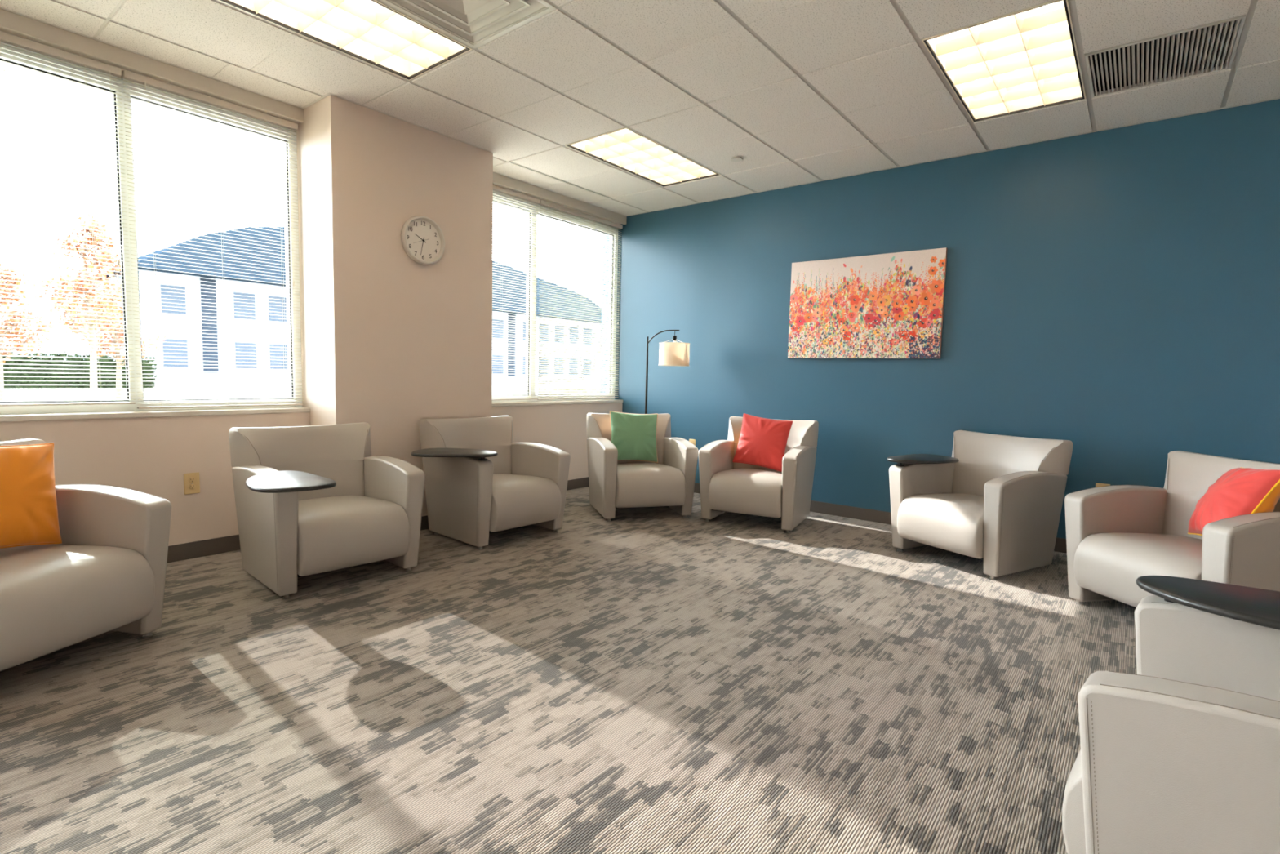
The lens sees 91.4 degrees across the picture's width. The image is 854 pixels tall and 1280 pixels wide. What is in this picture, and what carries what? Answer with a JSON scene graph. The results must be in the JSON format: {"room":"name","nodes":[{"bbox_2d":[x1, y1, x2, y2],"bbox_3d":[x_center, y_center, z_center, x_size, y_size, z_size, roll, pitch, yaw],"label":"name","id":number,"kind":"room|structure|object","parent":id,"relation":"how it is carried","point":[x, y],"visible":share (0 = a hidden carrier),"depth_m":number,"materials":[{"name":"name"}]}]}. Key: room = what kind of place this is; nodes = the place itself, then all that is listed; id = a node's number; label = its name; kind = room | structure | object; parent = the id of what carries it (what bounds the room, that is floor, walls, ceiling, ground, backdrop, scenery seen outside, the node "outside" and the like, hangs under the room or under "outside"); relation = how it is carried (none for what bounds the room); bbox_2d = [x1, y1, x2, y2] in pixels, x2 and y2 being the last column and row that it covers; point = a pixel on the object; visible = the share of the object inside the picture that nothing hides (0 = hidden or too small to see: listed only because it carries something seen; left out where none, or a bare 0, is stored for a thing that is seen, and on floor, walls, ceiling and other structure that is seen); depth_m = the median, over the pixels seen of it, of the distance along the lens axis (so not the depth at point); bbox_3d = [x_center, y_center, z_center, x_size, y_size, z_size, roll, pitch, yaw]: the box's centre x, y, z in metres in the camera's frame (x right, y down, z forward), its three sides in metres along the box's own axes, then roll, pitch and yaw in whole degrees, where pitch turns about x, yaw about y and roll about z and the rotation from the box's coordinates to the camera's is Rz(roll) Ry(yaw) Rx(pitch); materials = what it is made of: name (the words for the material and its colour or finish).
{"room":"group therapy room","nodes":[
{"label":"group therapy room","id":0,"kind":"room"},
{"bbox_2d":[0,28,622,546],"bbox_3d":[-2.666,-0.787,3.745,0.320,3.103,7.600,5,6,38],"label":"wall","id":1,"kind":"structure","parent":0,"point":[153,455],"depth_m":3.63,"materials":[{"name":"beige paint"}]},
{"bbox_2d":[0,41,302,414],"bbox_3d":[-3.457,-0.939,2.699,0.070,1.800,3.757,5,6,38],"label":"window","id":2,"kind":"structure","parent":1,"relation":"in","point":[108,407],"depth_m":3.48,"materials":[{"name":"white metal"}]},
{"bbox_2d":[0,31,135,406],"bbox_3d":[-3.157,-0.983,2.920,0.052,1.779,1.210,5,6,38],"label":"mini blind","id":3,"kind":"object","parent":2,"relation":"attached to","point":[5,37],"visible":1,"depth_m":3.18,"materials":[{"name":"beige"}]},
{"bbox_2d":[122,70,303,408],"bbox_3d":[-2.499,-1.023,3.744,0.052,1.806,0.880,5,6,38],"label":"mini blind","id":4,"kind":"object","parent":2,"relation":"attached to","point":[127,75],"visible":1,"depth_m":3.69,"materials":[{"name":"beige"}]},
{"bbox_2d":[0,8,303,123],"bbox_3d":[-3.340,-1.895,2.531,0.034,0.083,3.777,5,6,38],"label":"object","id":5,"kind":"structure","parent":1,"relation":"attached to","point":[11,22],"depth_m":3.34,"materials":[{"name":"beige"}]},
{"bbox_2d":[0,407,310,422],"bbox_3d":[-3.429,-0.022,2.724,0.162,0.030,3.777,5,6,38],"label":"trim","id":6,"kind":"structure","parent":1,"relation":"attached to","point":[136,414],"depth_m":3.46,"materials":[{"name":"beige paint"}]},
{"bbox_2d":[183,471,199,494],"bbox_3d":[-2.624,0.330,3.658,0.010,0.124,0.078,5,6,38],"label":"power outlet","id":7,"kind":"object","parent":1,"relation":"attached to","point":[191,480],"visible":1,"depth_m":3.65,"materials":[{"name":"beige plastic"}]},
{"bbox_2d":[188,477,195,482],"bbox_3d":[-2.622,0.310,3.654,0.004,0.033,0.033,5,6,38],"label":"receptacle","id":8,"kind":"object","parent":7,"relation":"attached to","point":[190,479],"depth_m":3.65,"materials":[{"name":"brown plastic"}]},
{"bbox_2d":[188,484,195,489],"bbox_3d":[-2.623,0.350,3.658,0.004,0.033,0.033,5,6,38],"label":"receptacle","id":9,"kind":"object","parent":7,"relation":"attached to","point":[191,486],"depth_m":3.66,"materials":[{"name":"brown plastic"}]},
{"bbox_2d":[166,534,240,563],"bbox_3d":[-3.581,0.803,2.509,0.008,0.098,4.369,5,6,38],"label":"baseboard","id":10,"kind":"structure","parent":1,"relation":"attached to","point":[194,549],"depth_m":3.72,"materials":[{"name":"rubber"}]},
{"bbox_2d":[492,191,617,402],"bbox_3d":[-1.092,-1.131,5.656,0.070,1.800,2.619,5,6,38],"label":"window","id":11,"kind":"structure","parent":1,"relation":"in","point":[531,380],"depth_m":5.81,"materials":[{"name":"white metal"}]},
{"bbox_2d":[492,185,540,399],"bbox_3d":[-1.190,-1.132,5.381,0.052,1.801,0.833,5,6,38],"label":"mini blind","id":12,"kind":"object","parent":11,"relation":"attached to","point":[502,191],"visible":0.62,"depth_m":5.48,"materials":[{"name":"beige plastic"}]},
{"bbox_2d":[537,200,622,399],"bbox_3d":[-0.568,-1.181,6.159,0.052,1.804,1.142,5,6,38],"label":"mini blind","id":13,"kind":"object","parent":11,"relation":"attached to","point":[544,203],"visible":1,"depth_m":6.12,"materials":[{"name":"beige plastic"}]},
{"bbox_2d":[492,399,622,406],"bbox_3d":[-0.868,-0.230,5.928,0.162,0.030,2.007,5,6,38],"label":"trim","id":14,"kind":"structure","parent":1,"relation":"attached to","point":[602,401],"depth_m":5.89,"materials":[{"name":"beige paint"}]},
{"bbox_2d":[493,172,626,224],"bbox_3d":[-0.778,-2.103,5.735,0.034,0.083,2.008,5,6,38],"label":"trim","id":15,"kind":"structure","parent":1,"relation":"attached to","point":[499,180],"depth_m":5.72,"materials":[{"name":"beige"}]},
{"bbox_2d":[566,476,589,490],"bbox_3d":[-0.829,0.580,5.950,0.008,0.098,2.008,5,6,38],"label":"baseboard","id":16,"kind":"structure","parent":1,"relation":"attached to","point":[584,482],"depth_m":6.21,"materials":[{"name":"rubber"}]},
{"bbox_2d":[282,94,493,516],"bbox_3d":[-1.786,-0.834,4.557,0.682,3.103,1.215,5,6,38],"label":"wall column","id":17,"kind":"structure","parent":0,"point":[391,341],"depth_m":4.16,"materials":[{"name":"beige paint"}]},
{"bbox_2d":[400,215,444,264],"bbox_3d":[-1.488,-1.283,4.295,0.042,0.320,0.320,5,6,38],"label":"wall clock","id":18,"kind":"object","parent":17,"relation":"attached to","point":[422,239],"visible":1,"depth_m":4.29,"materials":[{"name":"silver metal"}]},
{"bbox_2d":[420,515,428,530],"bbox_3d":[-1.693,0.674,4.581,0.370,0.098,1.231,5,6,38],"label":"baseboard","id":19,"kind":"structure","parent":17,"relation":"attached to","point":[424,522],"depth_m":4.47,"materials":[{"name":"rubber"}]},
{"bbox_2d":[0,486,1137,853],"bbox_3d":[-0.236,1.012,1.933,6.620,0.060,7.820,5,6,38],"label":"floor","id":20,"kind":"structure","parent":0,"point":[646,680],"depth_m":2.17,"materials":[{"name":"carpet"}]},
{"bbox_2d":[0,438,171,671],"bbox_3d":[-2.390,0.493,2.340,0.773,0.802,0.770,2,5,13],"label":"armchair","id":21,"kind":"object","parent":20,"relation":"on","point":[107,572],"visible":0.73,"depth_m":2.40,"materials":[{"name":"beige leather"}]},
{"bbox_2d":[0,442,62,548],"bbox_3d":[-2.455,0.267,2.376,0.172,0.451,0.457,3,5,15],"label":"cushion","id":22,"kind":"object","parent":21,"relation":"on","point":[28,511],"visible":1,"depth_m":2.43,"materials":[{"name":"orange fabric"}]},
{"bbox_2d":[228,422,425,599],"bbox_3d":[-1.646,0.430,3.294,1.127,0.802,0.931,6,7,42],"label":"armchair","id":23,"kind":"object","parent":20,"relation":"on","point":[310,500],"visible":1,"depth_m":3.35,"materials":[{"name":"beige leather"}]},
{"bbox_2d":[411,415,570,549],"bbox_3d":[-1.103,0.359,4.294,0.774,0.802,1.061,6,6,41],"label":"armchair","id":24,"kind":"object","parent":20,"relation":"on","point":[479,482],"visible":1,"depth_m":4.25,"materials":[{"name":"beige leather"}]},
{"bbox_2d":[586,413,698,521],"bbox_3d":[-0.001,0.310,5.189,0.770,0.802,0.773,0,5,-16],"label":"armchair","id":25,"kind":"object","parent":20,"relation":"on","point":[613,483],"visible":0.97,"depth_m":4.93,"materials":[{"name":"beige leather"}]},
{"bbox_2d":[609,410,657,462],"bbox_3d":[-0.052,0.084,5.299,0.458,0.434,0.193,-1,5,-21],"label":"cushion","id":26,"kind":"object","parent":25,"relation":"on","point":[633,436],"visible":0.84,"depth_m":5.25,"materials":[{"name":"green fabric"}]},
{"bbox_2d":[644,329,689,413],"bbox_3d":[0.182,-0.108,5.713,0.516,1.556,0.284,1,5,-2],"label":"floor lamp","id":27,"kind":"object","parent":20,"relation":"on","point":[670,353],"visible":0.81,"depth_m":5.57,"materials":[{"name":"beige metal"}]},
{"bbox_2d":[672,330,676,340],"bbox_3d":[0.315,-0.826,5.657,0.033,0.094,0.034,5,6,38],"label":"socket","id":28,"kind":"object","parent":27,"relation":"attached to","point":[674,337],"depth_m":5.65,"materials":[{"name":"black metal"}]},
{"bbox_2d":[697,416,818,533],"bbox_3d":[0.946,0.349,4.997,0.770,0.802,0.773,4,5,27],"label":"armchair","id":29,"kind":"object","parent":20,"relation":"on","point":[726,485],"visible":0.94,"depth_m":4.78,"materials":[{"name":"beige leather"}]},
{"bbox_2d":[732,413,792,471],"bbox_3d":[0.999,0.122,5.100,0.463,0.446,0.186,4,5,26],"label":"cushion","id":30,"kind":"object","parent":29,"relation":"on","point":[762,442],"visible":0.99,"depth_m":5.04,"materials":[{"name":"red fabric"}]},
{"bbox_2d":[886,430,1073,579],"bbox_3d":[2.131,0.456,4.069,0.781,0.802,0.845,-1,6,-29],"label":"armchair","id":31,"kind":"object","parent":20,"relation":"on","point":[997,500],"visible":1,"depth_m":3.86,"materials":[{"name":"beige leather"}]},
{"bbox_2d":[1062,575,1279,853],"bbox_3d":[1.399,0.673,1.273,0.884,0.802,0.773,-3,7,-44],"label":"armchair","id":32,"kind":"object","parent":20,"relation":"on","point":[1180,754],"visible":1,"depth_m":1.16,"materials":[{"name":"beige leather"}]},
{"bbox_2d":[1064,450,1279,607],"bbox_3d":[2.650,0.558,3.005,0.773,0.802,0.770,0,5,-13],"label":"armchair","id":33,"kind":"object","parent":20,"relation":"on","point":[1117,535],"visible":0.65,"depth_m":3.08,"materials":[{"name":"beige leather"}]},
{"bbox_2d":[1187,466,1279,535],"bbox_3d":[2.768,0.359,2.905,0.266,0.387,0.411,3,5,16],"label":"cushion","id":34,"kind":"object","parent":33,"relation":"on","point":[1241,491],"visible":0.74,"depth_m":2.81,"materials":[{"name":"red fabric"}]},
{"bbox_2d":[0,0,1279,216],"bbox_3d":[-0.126,-1.865,1.645,6.300,0.161,7.600,5,6,38],"label":"ceiling","id":35,"kind":"structure","parent":0,"point":[802,91],"depth_m":3.47,"materials":[{"name":"tile"}]},
{"bbox_2d":[217,0,471,80],"bbox_3d":[-1.461,-1.991,2.909,0.584,0.131,1.201,5,6,38],"label":"ceiling light","id":36,"kind":"object","parent":35,"relation":"attached to","point":[371,32],"visible":0.8,"depth_m":3.14,"materials":[{"name":"white plastic"}]},
{"bbox_2d":[380,0,555,48],"bbox_3d":[-0.796,-1.921,2.772,0.594,0.049,0.594,5,6,38],"label":"ceiling vent","id":37,"kind":"object","parent":35,"relation":"in","point":[473,23],"visible":1,"depth_m":2.90,"materials":[{"name":"white metal"}]},
{"bbox_2d":[508,161,611,198],"bbox_3d":[-0.648,-2.112,5.373,0.026,0.007,1.200,5,6,38],"label":"ceiling vent","id":38,"kind":"object","parent":35,"relation":"in","point":[513,163],"visible":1,"depth_m":5.30,"materials":[{"name":"white metal"}]},
{"bbox_2d":[564,126,719,186],"bbox_3d":[0.059,-2.115,4.811,0.584,0.131,1.201,5,6,38],"label":"ceiling light","id":39,"kind":"object","parent":35,"relation":"attached to","point":[624,148],"visible":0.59,"depth_m":4.83,"materials":[{"name":"beige plastic"}]},
{"bbox_2d":[730,155,742,161],"bbox_3d":[0.726,-2.017,4.691,0.088,0.024,0.088,5,6,38],"label":"sprinkler cover","id":40,"kind":"object","parent":35,"relation":"attached to","point":[736,158],"visible":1,"depth_m":4.68,"materials":[{"name":"white plastic"}]},
{"bbox_2d":[921,0,1085,122],"bbox_3d":[1.965,-1.942,3.299,0.584,0.131,1.201,5,6,38],"label":"ceiling light","id":41,"kind":"object","parent":35,"relation":"attached to","point":[1024,60],"visible":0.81,"depth_m":3.29,"materials":[{"name":"white plastic"}]},
{"bbox_2d":[1084,13,1246,97],"bbox_3d":[2.630,-1.887,3.161,0.582,0.080,0.582,5,6,38],"label":"ceiling vent","id":42,"kind":"object","parent":35,"relation":"in","point":[1211,47],"visible":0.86,"depth_m":3.17,"materials":[{"name":"silver metal"}]},
{"bbox_2d":[600,98,1279,538],"bbox_3d":[2.203,-0.759,4.803,6.620,3.103,0.120,5,6,38],"label":"wall","id":43,"kind":"structure","parent":0,"point":[1114,294],"depth_m":4.36,"materials":[{"name":"blue paint"}]},
{"bbox_2d":[688,439,695,445],"bbox_3d":[0.512,0.182,6.132,0.078,0.124,0.010,5,6,38],"label":"power outlet","id":44,"kind":"object","parent":43,"relation":"attached to","point":[692,441],"visible":0.27,"depth_m":6.12,"materials":[{"name":"brown plastic"}]},
{"bbox_2d":[787,247,947,358],"bbox_3d":[1.781,-0.961,5.027,1.221,0.812,0.035,5,6,38],"label":"canvas painting","id":45,"kind":"object","parent":43,"relation":"attached to","point":[888,305],"visible":1,"depth_m":4.97},
{"bbox_2d":[693,482,1066,553],"bbox_3d":[2.216,0.749,4.808,6.192,0.098,0.008,5,6,38],"label":"baseboard","id":46,"kind":"structure","parent":43,"relation":"attached to","point":[872,515],"depth_m":5.15,"materials":[{"name":"rubber"}]},
{"bbox_2d":[1095,482,1110,487],"bbox_3d":[3.050,0.435,4.120,0.078,0.124,0.010,5,6,38],"label":"power outlet","id":47,"kind":"object","parent":43,"relation":"attached to","point":[1097,485],"visible":0.08,"depth_m":4.12,"materials":[{"name":"brown plastic"}]},
{"label":"outside","id":48,"kind":"structure","parent":0,"visible":0},
{"bbox_2d":[4,385,600,392],"bbox_3d":[-37.782,-4.067,55.707,119.300,0.150,150.000,5,6,38],"label":"ground","id":49,"kind":"structure","parent":48,"point":[494,388],"depth_m":37.00,"materials":[{"name":"white"}]},
{"bbox_2d":[2,351,158,390],"bbox_3d":[-31.460,-2.665,29.255,2.695,2.088,14.158,5,6,38],"label":"hedge","id":50,"kind":"object","parent":49,"relation":"on","point":[150,364],"visible":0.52,"depth_m":31.14,"materials":[{"name":"green plant"}]},
{"bbox_2d":[0,226,601,386],"bbox_3d":[-26.793,-9.914,55.259,16.200,12.100,55.600,5,6,38],"label":"building","id":51,"kind":"structure","parent":49,"relation":"on","point":[495,369],"depth_m":42.63,"materials":[{"name":"grey"}]},
{"bbox_2d":[4,389,599,401],"bbox_3d":[-7.425,-1.397,31.611,25.000,0.020,150.000,5,6,38],"label":"lawn","id":52,"kind":"structure","parent":49,"relation":"on","point":[494,392],"depth_m":27.60,"materials":[{"name":"green plant"}]},
{"bbox_2d":[0,258,64,400],"bbox_3d":[-17.797,-2.660,17.381,1.700,4.433,2.405,1,5,-7],"label":"young tree","id":53,"kind":"object","parent":52,"relation":"on","point":[4,273],"visible":0.72,"depth_m":17.54,"materials":[{"name":"brown plant"}]},
{"bbox_2d":[33,210,123,399],"bbox_3d":[-16.215,-3.430,18.309,3.072,5.886,2.343,5,6,38],"label":"young tree","id":54,"kind":"object","parent":52,"relation":"on","point":[113,296],"visible":0.81,"depth_m":17.97,"materials":[{"name":"brown plant"}]},
{"bbox_2d":[71,284,166,399],"bbox_3d":[-17.628,-2.794,21.130,1.980,4.080,2.348,5,6,38],"label":"young tree","id":55,"kind":"object","parent":52,"relation":"on","point":[117,342],"visible":0.36,"depth_m":20.99,"materials":[{"name":"brown plant"}]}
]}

